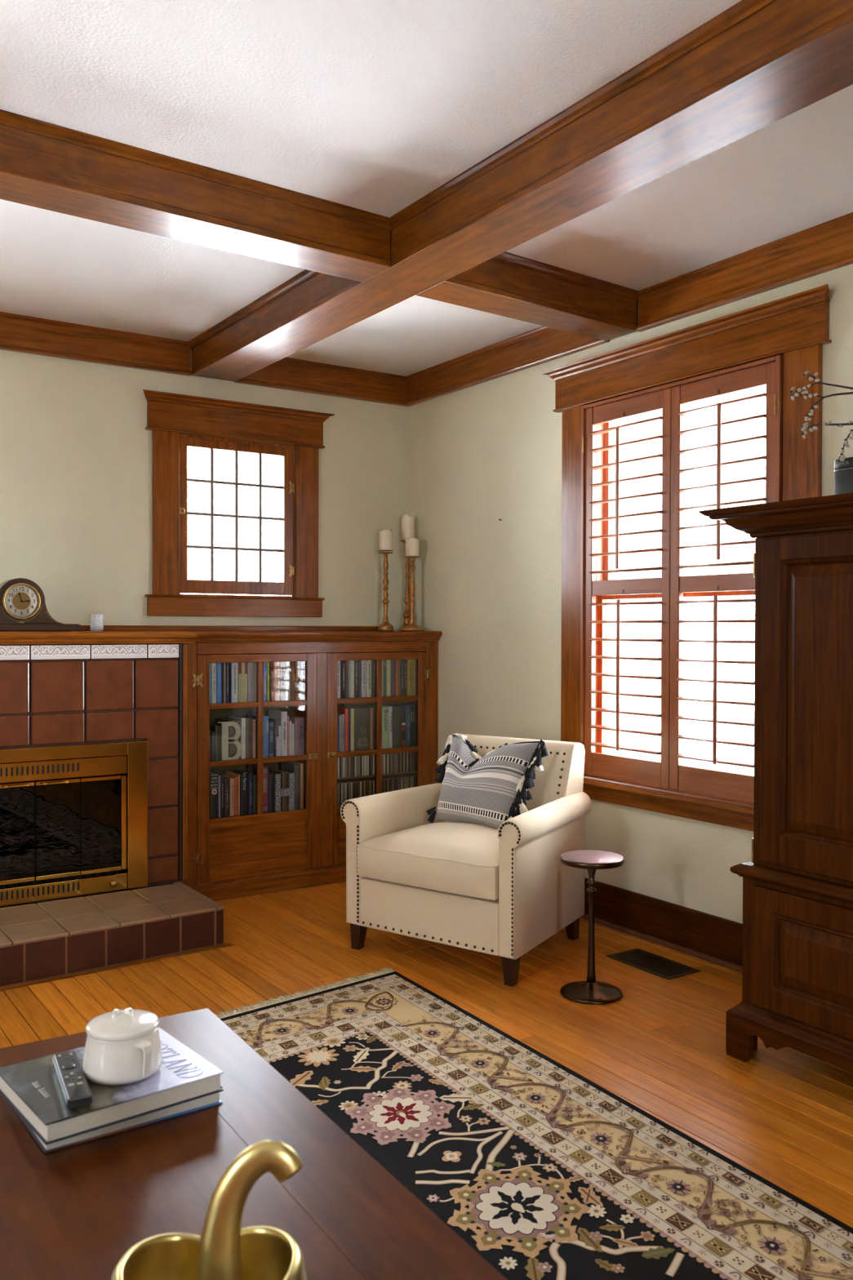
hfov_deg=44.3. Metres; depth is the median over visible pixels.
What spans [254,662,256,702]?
book
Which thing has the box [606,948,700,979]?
floor vent
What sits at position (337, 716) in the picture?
book
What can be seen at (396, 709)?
book
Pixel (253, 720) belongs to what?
book
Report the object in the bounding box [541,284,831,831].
window
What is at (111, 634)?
mantel shelf
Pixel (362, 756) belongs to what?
case
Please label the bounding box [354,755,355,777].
case
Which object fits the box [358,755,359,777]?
case
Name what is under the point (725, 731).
ground
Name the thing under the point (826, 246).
trim
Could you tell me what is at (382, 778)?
case
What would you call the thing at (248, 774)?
book
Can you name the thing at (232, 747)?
book
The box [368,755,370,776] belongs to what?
case
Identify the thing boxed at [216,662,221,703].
book
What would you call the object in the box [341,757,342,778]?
case
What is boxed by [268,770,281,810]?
book
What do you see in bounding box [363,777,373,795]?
case
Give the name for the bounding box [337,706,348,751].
book
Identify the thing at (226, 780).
book
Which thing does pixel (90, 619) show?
glass
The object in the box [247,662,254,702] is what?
book
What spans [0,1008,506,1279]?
coffee table
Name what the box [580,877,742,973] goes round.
baseboard
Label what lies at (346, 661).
book
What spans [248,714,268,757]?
book
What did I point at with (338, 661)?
book
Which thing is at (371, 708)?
book
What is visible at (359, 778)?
case
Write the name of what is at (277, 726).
book
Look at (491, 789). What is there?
throw pillow
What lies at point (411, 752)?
case
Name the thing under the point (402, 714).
book
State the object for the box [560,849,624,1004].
side table
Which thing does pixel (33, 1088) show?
book
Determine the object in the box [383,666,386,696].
book
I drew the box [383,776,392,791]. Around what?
case
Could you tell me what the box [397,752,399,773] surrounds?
case
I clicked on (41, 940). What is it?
hearth
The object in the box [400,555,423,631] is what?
candlestick
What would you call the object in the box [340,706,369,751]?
book
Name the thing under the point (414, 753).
case
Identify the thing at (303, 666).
print
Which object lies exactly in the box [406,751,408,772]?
case
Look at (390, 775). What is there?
case
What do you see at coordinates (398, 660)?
book
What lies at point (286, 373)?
trim
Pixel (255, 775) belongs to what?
book
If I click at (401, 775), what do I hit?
case
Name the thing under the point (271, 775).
book
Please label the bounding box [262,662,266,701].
book
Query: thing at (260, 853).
bookcase
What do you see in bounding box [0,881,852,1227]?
floor
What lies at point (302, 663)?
book
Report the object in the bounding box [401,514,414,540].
candle
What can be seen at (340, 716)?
book
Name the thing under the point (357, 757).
case
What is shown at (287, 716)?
book
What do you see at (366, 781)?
case
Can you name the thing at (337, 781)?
case
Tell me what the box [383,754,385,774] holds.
case
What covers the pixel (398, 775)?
case
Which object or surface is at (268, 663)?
book
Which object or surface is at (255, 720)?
book
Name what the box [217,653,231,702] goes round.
book
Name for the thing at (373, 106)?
ceiling
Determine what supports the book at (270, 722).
on the bookcase at (260, 853)
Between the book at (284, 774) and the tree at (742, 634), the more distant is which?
the tree at (742, 634)
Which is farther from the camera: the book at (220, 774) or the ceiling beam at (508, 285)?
the book at (220, 774)
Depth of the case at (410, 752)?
5.43 m
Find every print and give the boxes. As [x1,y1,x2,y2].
[218,666,220,694]
[226,666,228,694]
[234,665,235,691]
[238,662,247,673]
[262,722,268,732]
[262,769,267,809]
[283,721,285,745]
[287,667,288,692]
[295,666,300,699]
[299,725,302,747]
[302,666,304,691]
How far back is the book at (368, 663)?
5.29 m
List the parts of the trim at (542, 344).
cove moulding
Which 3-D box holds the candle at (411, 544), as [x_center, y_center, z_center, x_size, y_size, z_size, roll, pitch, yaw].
[-0.074,-0.485,5.467,0.072,0.100,0.072,0,1,-34]
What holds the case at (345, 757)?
on the bookcase at (260, 853)
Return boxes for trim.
[0,311,191,376]
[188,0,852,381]
[234,357,410,406]
[405,325,609,406]
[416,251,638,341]
[635,212,852,331]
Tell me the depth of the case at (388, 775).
5.39 m
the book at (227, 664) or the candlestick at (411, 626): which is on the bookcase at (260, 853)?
the book at (227, 664)
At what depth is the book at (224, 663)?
4.86 m
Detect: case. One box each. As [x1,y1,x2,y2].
[337,757,339,778]
[337,780,344,802]
[337,780,346,801]
[337,781,342,804]
[337,782,339,804]
[337,782,341,804]
[339,757,341,778]
[340,779,350,799]
[340,780,348,799]
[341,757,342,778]
[342,756,344,777]
[342,779,352,799]
[344,756,346,777]
[345,779,354,798]
[346,756,348,777]
[347,779,355,798]
[348,756,350,777]
[349,778,359,797]
[350,756,352,777]
[350,779,357,798]
[351,778,361,797]
[352,756,354,777]
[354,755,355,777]
[354,778,363,796]
[355,755,358,777]
[356,778,364,796]
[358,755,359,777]
[359,777,368,795]
[359,778,367,795]
[360,755,361,777]
[360,777,370,795]
[361,755,363,776]
[363,755,365,776]
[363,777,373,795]
[365,755,367,776]
[365,777,374,795]
[367,755,368,776]
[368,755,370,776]
[370,755,372,775]
[372,755,374,775]
[374,777,383,792]
[382,754,383,774]
[382,776,390,791]
[382,777,385,792]
[382,777,388,791]
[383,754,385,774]
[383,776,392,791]
[383,777,386,792]
[385,753,386,774]
[386,753,388,774]
[386,775,395,791]
[386,776,394,791]
[387,775,397,790]
[388,753,390,773]
[390,753,392,773]
[390,775,399,790]
[392,753,394,773]
[392,775,401,790]
[394,753,395,773]
[395,752,397,773]
[395,774,404,789]
[395,774,406,788]
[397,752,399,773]
[398,774,408,788]
[399,752,401,773]
[400,774,409,788]
[401,752,403,773]
[403,752,404,773]
[403,774,411,787]
[404,752,406,773]
[404,773,413,787]
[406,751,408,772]
[407,773,416,786]
[408,751,409,772]
[409,751,411,772]
[411,751,413,772]
[413,751,415,772]
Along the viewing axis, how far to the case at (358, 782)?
5.26 m
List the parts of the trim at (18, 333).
cove moulding, picture moulding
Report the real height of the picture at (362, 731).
0.105 m
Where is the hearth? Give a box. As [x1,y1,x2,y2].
[0,881,223,986]
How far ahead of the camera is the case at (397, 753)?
5.38 m
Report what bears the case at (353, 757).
on the bookcase at (260, 853)
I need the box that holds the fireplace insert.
[0,740,147,906]
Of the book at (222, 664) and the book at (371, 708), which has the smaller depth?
the book at (222, 664)
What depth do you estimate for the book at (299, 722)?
5.08 m
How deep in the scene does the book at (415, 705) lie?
5.45 m
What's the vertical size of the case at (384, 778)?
0.108 m
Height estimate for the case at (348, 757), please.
0.108 m
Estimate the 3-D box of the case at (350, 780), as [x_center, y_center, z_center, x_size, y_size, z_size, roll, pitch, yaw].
[-0.382,0.762,5.308,0.010,0.108,0.123,0,1,-34]
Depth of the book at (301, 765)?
5.09 m
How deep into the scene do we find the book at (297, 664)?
5.07 m
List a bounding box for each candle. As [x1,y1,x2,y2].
[379,528,392,550]
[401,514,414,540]
[405,537,418,556]
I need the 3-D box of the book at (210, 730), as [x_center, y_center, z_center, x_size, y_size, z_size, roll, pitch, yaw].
[-1.037,0.490,4.883,0.016,0.148,0.150,0,1,-34]
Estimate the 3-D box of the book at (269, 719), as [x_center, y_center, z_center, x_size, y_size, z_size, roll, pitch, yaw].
[-0.763,0.470,5.066,0.010,0.185,0.150,0,1,-34]
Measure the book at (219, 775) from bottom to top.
0.194 m
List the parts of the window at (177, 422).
casing, head casing, casement sash, cap moulding, casing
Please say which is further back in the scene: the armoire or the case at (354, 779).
the case at (354, 779)
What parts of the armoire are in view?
cornice, moulding, waist moulding, door, door, panel moulding, panel moulding, raised panel, raised panel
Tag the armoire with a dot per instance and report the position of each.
(797, 980)
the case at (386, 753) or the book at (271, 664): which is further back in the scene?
the case at (386, 753)
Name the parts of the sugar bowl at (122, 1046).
lid, lid handle, handle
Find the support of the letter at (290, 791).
on the bookcase at (260, 853)
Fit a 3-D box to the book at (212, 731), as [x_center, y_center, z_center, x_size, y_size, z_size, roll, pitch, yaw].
[-1.023,0.493,4.893,0.016,0.143,0.150,0,1,-34]
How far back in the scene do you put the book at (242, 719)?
4.91 m
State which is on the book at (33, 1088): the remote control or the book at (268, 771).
the remote control
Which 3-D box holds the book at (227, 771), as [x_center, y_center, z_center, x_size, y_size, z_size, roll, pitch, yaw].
[-0.917,0.724,4.966,0.009,0.190,0.150,0,1,-34]
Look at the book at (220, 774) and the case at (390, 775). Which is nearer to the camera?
the book at (220, 774)
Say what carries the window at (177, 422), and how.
in the wall at (76, 444)
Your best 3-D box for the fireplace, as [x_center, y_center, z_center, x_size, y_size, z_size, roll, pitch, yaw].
[-1.679,0.603,4.386,1.242,1.176,0.472,0,1,-34]
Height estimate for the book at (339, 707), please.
0.219 m
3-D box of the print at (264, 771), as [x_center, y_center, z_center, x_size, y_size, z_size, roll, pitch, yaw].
[-0.768,0.712,4.978,0.030,0.190,0.004,0,1,-34]
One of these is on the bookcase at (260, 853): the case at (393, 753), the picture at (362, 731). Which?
the case at (393, 753)
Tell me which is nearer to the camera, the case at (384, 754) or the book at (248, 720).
the book at (248, 720)
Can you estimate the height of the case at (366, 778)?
0.108 m
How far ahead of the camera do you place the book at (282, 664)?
5.02 m
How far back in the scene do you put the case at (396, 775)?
5.42 m
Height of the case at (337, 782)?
0.108 m
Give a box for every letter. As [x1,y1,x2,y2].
[217,721,242,760]
[274,772,294,811]
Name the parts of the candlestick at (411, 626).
stem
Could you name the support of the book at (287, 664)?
on the bookcase at (260, 853)
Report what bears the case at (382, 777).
on the bookcase at (260, 853)
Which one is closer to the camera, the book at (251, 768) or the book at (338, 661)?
the book at (251, 768)
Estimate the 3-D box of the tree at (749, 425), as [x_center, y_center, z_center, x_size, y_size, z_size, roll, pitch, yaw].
[5.102,-0.871,13.255,3.525,5.358,3.550,0,1,-34]
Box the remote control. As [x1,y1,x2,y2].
[52,1050,92,1108]
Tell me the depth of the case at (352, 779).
5.27 m
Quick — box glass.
[89,618,103,630]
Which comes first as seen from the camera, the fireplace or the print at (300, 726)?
the fireplace
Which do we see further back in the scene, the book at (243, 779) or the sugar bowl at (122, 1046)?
the book at (243, 779)
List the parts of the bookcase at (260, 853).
frame, door, shelf, shelf, panel, rail, rail, rail, board, frame, shoe moulding, panel, frame, frame, rail, rail, panel, divider shelf, shelf, door, rail, panel, frame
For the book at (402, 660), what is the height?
0.234 m
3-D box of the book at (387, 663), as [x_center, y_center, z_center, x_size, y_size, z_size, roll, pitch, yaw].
[-0.232,0.181,5.416,0.026,0.234,0.150,0,1,-34]
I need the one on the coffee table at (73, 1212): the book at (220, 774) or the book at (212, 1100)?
the book at (212, 1100)
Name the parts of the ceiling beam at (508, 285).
cove moulding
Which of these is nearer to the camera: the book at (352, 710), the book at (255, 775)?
the book at (255, 775)
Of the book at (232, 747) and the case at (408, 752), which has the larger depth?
the case at (408, 752)
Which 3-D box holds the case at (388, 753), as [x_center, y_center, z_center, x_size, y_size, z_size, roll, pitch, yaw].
[-0.222,0.631,5.413,0.010,0.108,0.123,0,1,-34]
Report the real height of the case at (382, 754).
0.108 m
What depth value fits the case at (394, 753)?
5.38 m
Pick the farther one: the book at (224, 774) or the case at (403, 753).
the case at (403, 753)
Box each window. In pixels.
[142,389,334,617]
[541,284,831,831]
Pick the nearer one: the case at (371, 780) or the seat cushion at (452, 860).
the seat cushion at (452, 860)
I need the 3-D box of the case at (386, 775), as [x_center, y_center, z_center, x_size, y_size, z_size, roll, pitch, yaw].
[-0.195,0.761,5.432,0.010,0.108,0.123,0,1,-34]
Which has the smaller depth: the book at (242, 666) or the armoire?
the armoire
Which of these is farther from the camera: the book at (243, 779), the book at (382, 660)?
the book at (382, 660)
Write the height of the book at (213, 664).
0.234 m
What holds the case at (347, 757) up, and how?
on the bookcase at (260, 853)
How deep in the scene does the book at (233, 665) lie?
4.88 m
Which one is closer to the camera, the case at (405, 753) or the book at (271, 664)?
the book at (271, 664)
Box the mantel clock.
[0,577,81,631]
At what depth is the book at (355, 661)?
5.25 m
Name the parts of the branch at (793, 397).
stem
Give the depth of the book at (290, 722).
5.05 m
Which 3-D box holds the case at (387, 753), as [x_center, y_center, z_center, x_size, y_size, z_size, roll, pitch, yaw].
[-0.231,0.631,5.408,0.010,0.108,0.123,0,1,-34]
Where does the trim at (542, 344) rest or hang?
attached to the wall at (481, 455)
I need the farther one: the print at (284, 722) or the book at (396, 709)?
the book at (396, 709)
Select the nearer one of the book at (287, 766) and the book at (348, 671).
the book at (287, 766)
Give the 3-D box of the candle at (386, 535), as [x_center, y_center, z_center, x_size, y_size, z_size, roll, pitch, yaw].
[-0.211,-0.519,5.429,0.068,0.110,0.068,0,1,-34]
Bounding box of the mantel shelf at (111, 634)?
[0,625,442,644]
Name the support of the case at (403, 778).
on the bookcase at (260, 853)
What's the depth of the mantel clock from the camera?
4.37 m
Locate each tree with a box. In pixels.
[180,447,279,595]
[701,471,764,695]
[703,386,766,626]
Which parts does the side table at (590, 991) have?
stem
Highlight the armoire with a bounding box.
[698,493,852,1072]
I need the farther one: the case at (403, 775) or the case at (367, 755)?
the case at (403, 775)
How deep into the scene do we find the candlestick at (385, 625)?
5.42 m
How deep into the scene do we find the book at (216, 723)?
4.88 m
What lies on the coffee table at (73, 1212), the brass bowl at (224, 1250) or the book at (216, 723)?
the brass bowl at (224, 1250)
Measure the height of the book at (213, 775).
0.204 m
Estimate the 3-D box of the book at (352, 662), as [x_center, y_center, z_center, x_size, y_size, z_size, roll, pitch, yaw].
[-0.410,0.182,5.297,0.023,0.234,0.150,0,1,-34]
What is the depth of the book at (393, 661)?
5.37 m
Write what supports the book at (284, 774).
on the bookcase at (260, 853)
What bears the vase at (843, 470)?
on the armoire
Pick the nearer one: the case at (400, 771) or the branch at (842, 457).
the branch at (842, 457)
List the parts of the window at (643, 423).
casing, shutter frame, tilt rod, tilt rod, rail, rail, rail, pane, pane, sash, shutter frame, cap moulding, head casing, tilt rod, rail, rail, tilt rod, rail, shutter frame, casing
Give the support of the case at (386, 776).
on the bookcase at (260, 853)
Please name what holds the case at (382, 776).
on the bookcase at (260, 853)
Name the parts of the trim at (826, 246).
picture moulding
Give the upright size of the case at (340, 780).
0.108 m
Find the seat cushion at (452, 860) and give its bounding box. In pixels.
[357,821,498,900]
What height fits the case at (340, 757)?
0.108 m
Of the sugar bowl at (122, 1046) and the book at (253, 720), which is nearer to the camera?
the sugar bowl at (122, 1046)
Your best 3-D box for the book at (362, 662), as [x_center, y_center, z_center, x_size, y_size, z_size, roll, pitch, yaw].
[-0.355,0.182,5.334,0.027,0.234,0.150,0,1,-34]
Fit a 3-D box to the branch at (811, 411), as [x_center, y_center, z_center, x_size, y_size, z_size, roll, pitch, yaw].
[1.268,-0.586,2.923,0.035,0.303,0.506,0,1,-40]
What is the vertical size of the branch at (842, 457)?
0.208 m
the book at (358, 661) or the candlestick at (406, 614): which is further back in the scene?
the candlestick at (406, 614)
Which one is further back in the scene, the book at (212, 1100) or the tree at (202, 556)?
the tree at (202, 556)
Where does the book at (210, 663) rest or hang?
on the bookcase at (260, 853)
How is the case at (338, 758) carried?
on the bookcase at (260, 853)
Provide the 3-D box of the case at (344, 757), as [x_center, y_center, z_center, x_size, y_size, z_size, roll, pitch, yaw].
[-0.444,0.633,5.265,0.010,0.108,0.123,0,1,-34]
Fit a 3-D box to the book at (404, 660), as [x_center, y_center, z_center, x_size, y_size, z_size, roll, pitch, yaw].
[-0.149,0.181,5.471,0.018,0.234,0.150,0,1,-34]
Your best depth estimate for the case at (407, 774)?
5.45 m
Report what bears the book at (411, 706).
on the bookcase at (260, 853)
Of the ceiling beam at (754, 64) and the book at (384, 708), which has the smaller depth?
the ceiling beam at (754, 64)
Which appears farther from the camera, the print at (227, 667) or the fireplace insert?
the print at (227, 667)
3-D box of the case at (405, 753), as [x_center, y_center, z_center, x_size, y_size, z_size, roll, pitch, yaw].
[-0.141,0.631,5.467,0.010,0.108,0.123,0,1,-34]
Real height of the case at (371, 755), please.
0.108 m
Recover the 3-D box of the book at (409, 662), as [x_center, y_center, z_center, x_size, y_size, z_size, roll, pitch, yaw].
[-0.123,0.181,5.489,0.038,0.234,0.150,0,1,-34]
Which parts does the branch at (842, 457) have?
stem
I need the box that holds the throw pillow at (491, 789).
[426,733,548,828]
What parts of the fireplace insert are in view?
handle, door glass, glass door, handle, glass door, door glass, vent panel, vent panel, frame, door glass, glass door, knob, frame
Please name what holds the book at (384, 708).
on the bookcase at (260, 853)
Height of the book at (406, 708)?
0.219 m
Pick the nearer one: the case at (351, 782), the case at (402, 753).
the case at (351, 782)
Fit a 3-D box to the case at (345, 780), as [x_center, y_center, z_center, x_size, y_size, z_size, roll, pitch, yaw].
[-0.399,0.762,5.294,0.010,0.108,0.123,0,1,-34]
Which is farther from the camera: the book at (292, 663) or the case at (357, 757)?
the case at (357, 757)
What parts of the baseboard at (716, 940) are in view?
shoe moulding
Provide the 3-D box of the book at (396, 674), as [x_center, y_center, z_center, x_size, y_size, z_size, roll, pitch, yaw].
[-0.192,0.181,5.443,0.012,0.234,0.150,0,1,-34]
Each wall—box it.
[0,349,408,631]
[407,263,852,924]
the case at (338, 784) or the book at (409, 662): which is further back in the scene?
the book at (409, 662)
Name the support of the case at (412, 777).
on the bookcase at (260, 853)
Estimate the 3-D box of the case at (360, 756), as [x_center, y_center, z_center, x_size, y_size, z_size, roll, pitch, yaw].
[-0.363,0.632,5.316,0.010,0.108,0.123,0,1,-34]
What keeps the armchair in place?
on the floor
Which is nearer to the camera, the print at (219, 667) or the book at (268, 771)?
the print at (219, 667)
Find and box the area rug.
[214,968,852,1279]
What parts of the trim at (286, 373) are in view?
picture moulding, cove moulding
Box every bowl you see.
[82,1007,162,1084]
[111,1140,306,1279]
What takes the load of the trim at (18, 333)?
attached to the wall at (76, 444)
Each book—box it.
[0,1027,223,1145]
[12,1085,222,1153]
[209,662,211,703]
[209,723,221,760]
[209,729,211,761]
[209,770,217,817]
[211,662,216,703]
[211,730,214,760]
[211,770,223,817]
[212,722,229,756]
[216,653,229,702]
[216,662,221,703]
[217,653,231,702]
[217,717,240,759]
[217,774,220,817]
[220,653,237,702]
[221,662,223,702]
[222,773,237,815]
[223,662,225,702]
[223,775,234,816]
[223,777,229,817]
[225,770,239,815]
[228,653,247,702]
[228,715,245,759]
[235,769,252,813]
[235,773,248,814]
[239,715,252,758]
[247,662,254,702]
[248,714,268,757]
[248,764,268,813]
[252,719,255,758]
[252,773,255,813]
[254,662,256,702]
[255,720,256,757]
[255,775,256,813]
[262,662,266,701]
[266,662,269,701]
[267,709,287,755]
[268,718,275,756]
[268,720,273,756]
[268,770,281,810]
[268,772,274,812]
[269,662,273,701]
[269,768,288,810]
[273,662,279,701]
[275,724,280,755]
[275,736,278,756]
[276,653,290,700]
[277,653,294,700]
[279,661,284,700]
[280,761,299,809]
[283,653,300,700]
[287,715,288,755]
[288,715,305,755]
[288,720,291,755]
[289,653,305,699]
[289,760,303,808]
[291,723,293,755]
[337,660,340,698]
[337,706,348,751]
[337,713,344,751]
[337,715,338,751]
[337,715,341,751]
[338,706,350,751]
[339,652,354,697]
[339,706,354,751]
[340,660,345,697]
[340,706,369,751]
[341,652,357,697]
[345,660,348,697]
[346,652,360,697]
[347,660,350,697]
[350,652,365,697]
[356,652,371,697]
[358,705,373,749]
[359,705,375,749]
[368,705,388,748]
[371,659,375,697]
[382,659,383,696]
[382,705,392,748]
[383,659,391,696]
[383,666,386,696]
[385,704,399,747]
[391,659,395,696]
[391,703,410,746]
[395,659,397,696]
[396,703,413,746]
[397,659,400,696]
[400,659,403,695]
[400,703,417,746]
[400,711,405,747]
[403,659,406,695]
[404,651,417,695]
[406,659,413,695]
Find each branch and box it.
[790,370,852,400]
[800,391,852,429]
[800,420,852,461]
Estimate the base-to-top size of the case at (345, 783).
0.108 m
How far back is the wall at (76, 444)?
4.83 m
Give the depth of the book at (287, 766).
5.07 m
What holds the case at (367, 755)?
on the bookcase at (260, 853)
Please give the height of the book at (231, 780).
0.174 m
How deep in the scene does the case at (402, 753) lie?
5.40 m
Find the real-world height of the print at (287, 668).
0.131 m
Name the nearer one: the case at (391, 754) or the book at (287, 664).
the book at (287, 664)
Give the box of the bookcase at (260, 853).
[178,640,438,901]
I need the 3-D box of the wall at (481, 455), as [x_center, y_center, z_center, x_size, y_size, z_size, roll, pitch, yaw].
[2.015,-0.054,2.677,0.160,2.650,7.400,0,1,-34]
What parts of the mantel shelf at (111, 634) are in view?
rail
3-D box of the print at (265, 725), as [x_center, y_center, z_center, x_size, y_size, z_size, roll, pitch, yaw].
[-0.767,0.414,4.975,0.036,0.048,0.003,0,1,-34]
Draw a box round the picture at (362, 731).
[356,725,368,746]
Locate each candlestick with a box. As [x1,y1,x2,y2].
[377,550,393,631]
[400,540,410,626]
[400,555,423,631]
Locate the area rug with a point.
(544, 1171)
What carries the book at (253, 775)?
on the bookcase at (260, 853)
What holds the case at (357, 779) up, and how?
on the bookcase at (260, 853)
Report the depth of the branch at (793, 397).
3.09 m
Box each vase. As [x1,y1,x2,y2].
[834,457,852,494]
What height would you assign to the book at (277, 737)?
0.100 m
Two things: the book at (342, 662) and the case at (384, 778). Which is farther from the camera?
the case at (384, 778)
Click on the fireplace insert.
(68, 827)
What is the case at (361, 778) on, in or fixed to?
on the bookcase at (260, 853)
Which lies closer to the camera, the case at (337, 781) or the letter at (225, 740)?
the letter at (225, 740)
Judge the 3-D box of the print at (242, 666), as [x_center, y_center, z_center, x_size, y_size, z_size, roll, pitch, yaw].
[-0.859,0.130,4.910,0.042,0.056,0.003,0,1,-34]
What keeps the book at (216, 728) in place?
on the bookcase at (260, 853)
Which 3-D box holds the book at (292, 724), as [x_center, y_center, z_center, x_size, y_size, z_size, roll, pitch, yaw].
[-0.684,0.483,5.119,0.013,0.158,0.150,0,1,-34]
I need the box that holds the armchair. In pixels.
[340,733,591,986]
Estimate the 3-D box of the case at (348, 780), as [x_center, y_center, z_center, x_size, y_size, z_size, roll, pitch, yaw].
[-0.391,0.762,5.302,0.010,0.108,0.123,0,1,-34]
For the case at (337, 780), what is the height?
0.108 m
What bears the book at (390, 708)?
on the bookcase at (260, 853)
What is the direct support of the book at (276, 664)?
on the bookcase at (260, 853)
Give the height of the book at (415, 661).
0.234 m
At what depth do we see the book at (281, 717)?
5.03 m
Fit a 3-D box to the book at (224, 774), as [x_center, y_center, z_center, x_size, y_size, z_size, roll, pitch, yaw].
[-0.929,0.729,4.959,0.014,0.181,0.150,0,1,-34]
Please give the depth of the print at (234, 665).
4.89 m
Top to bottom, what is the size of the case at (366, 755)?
0.108 m
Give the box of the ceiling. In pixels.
[0,0,852,376]
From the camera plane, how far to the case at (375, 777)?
5.34 m
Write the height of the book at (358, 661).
0.234 m
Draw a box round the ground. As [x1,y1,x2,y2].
[704,711,754,775]
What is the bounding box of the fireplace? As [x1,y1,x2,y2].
[0,643,187,907]
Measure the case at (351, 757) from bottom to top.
0.108 m
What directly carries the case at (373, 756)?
on the bookcase at (260, 853)

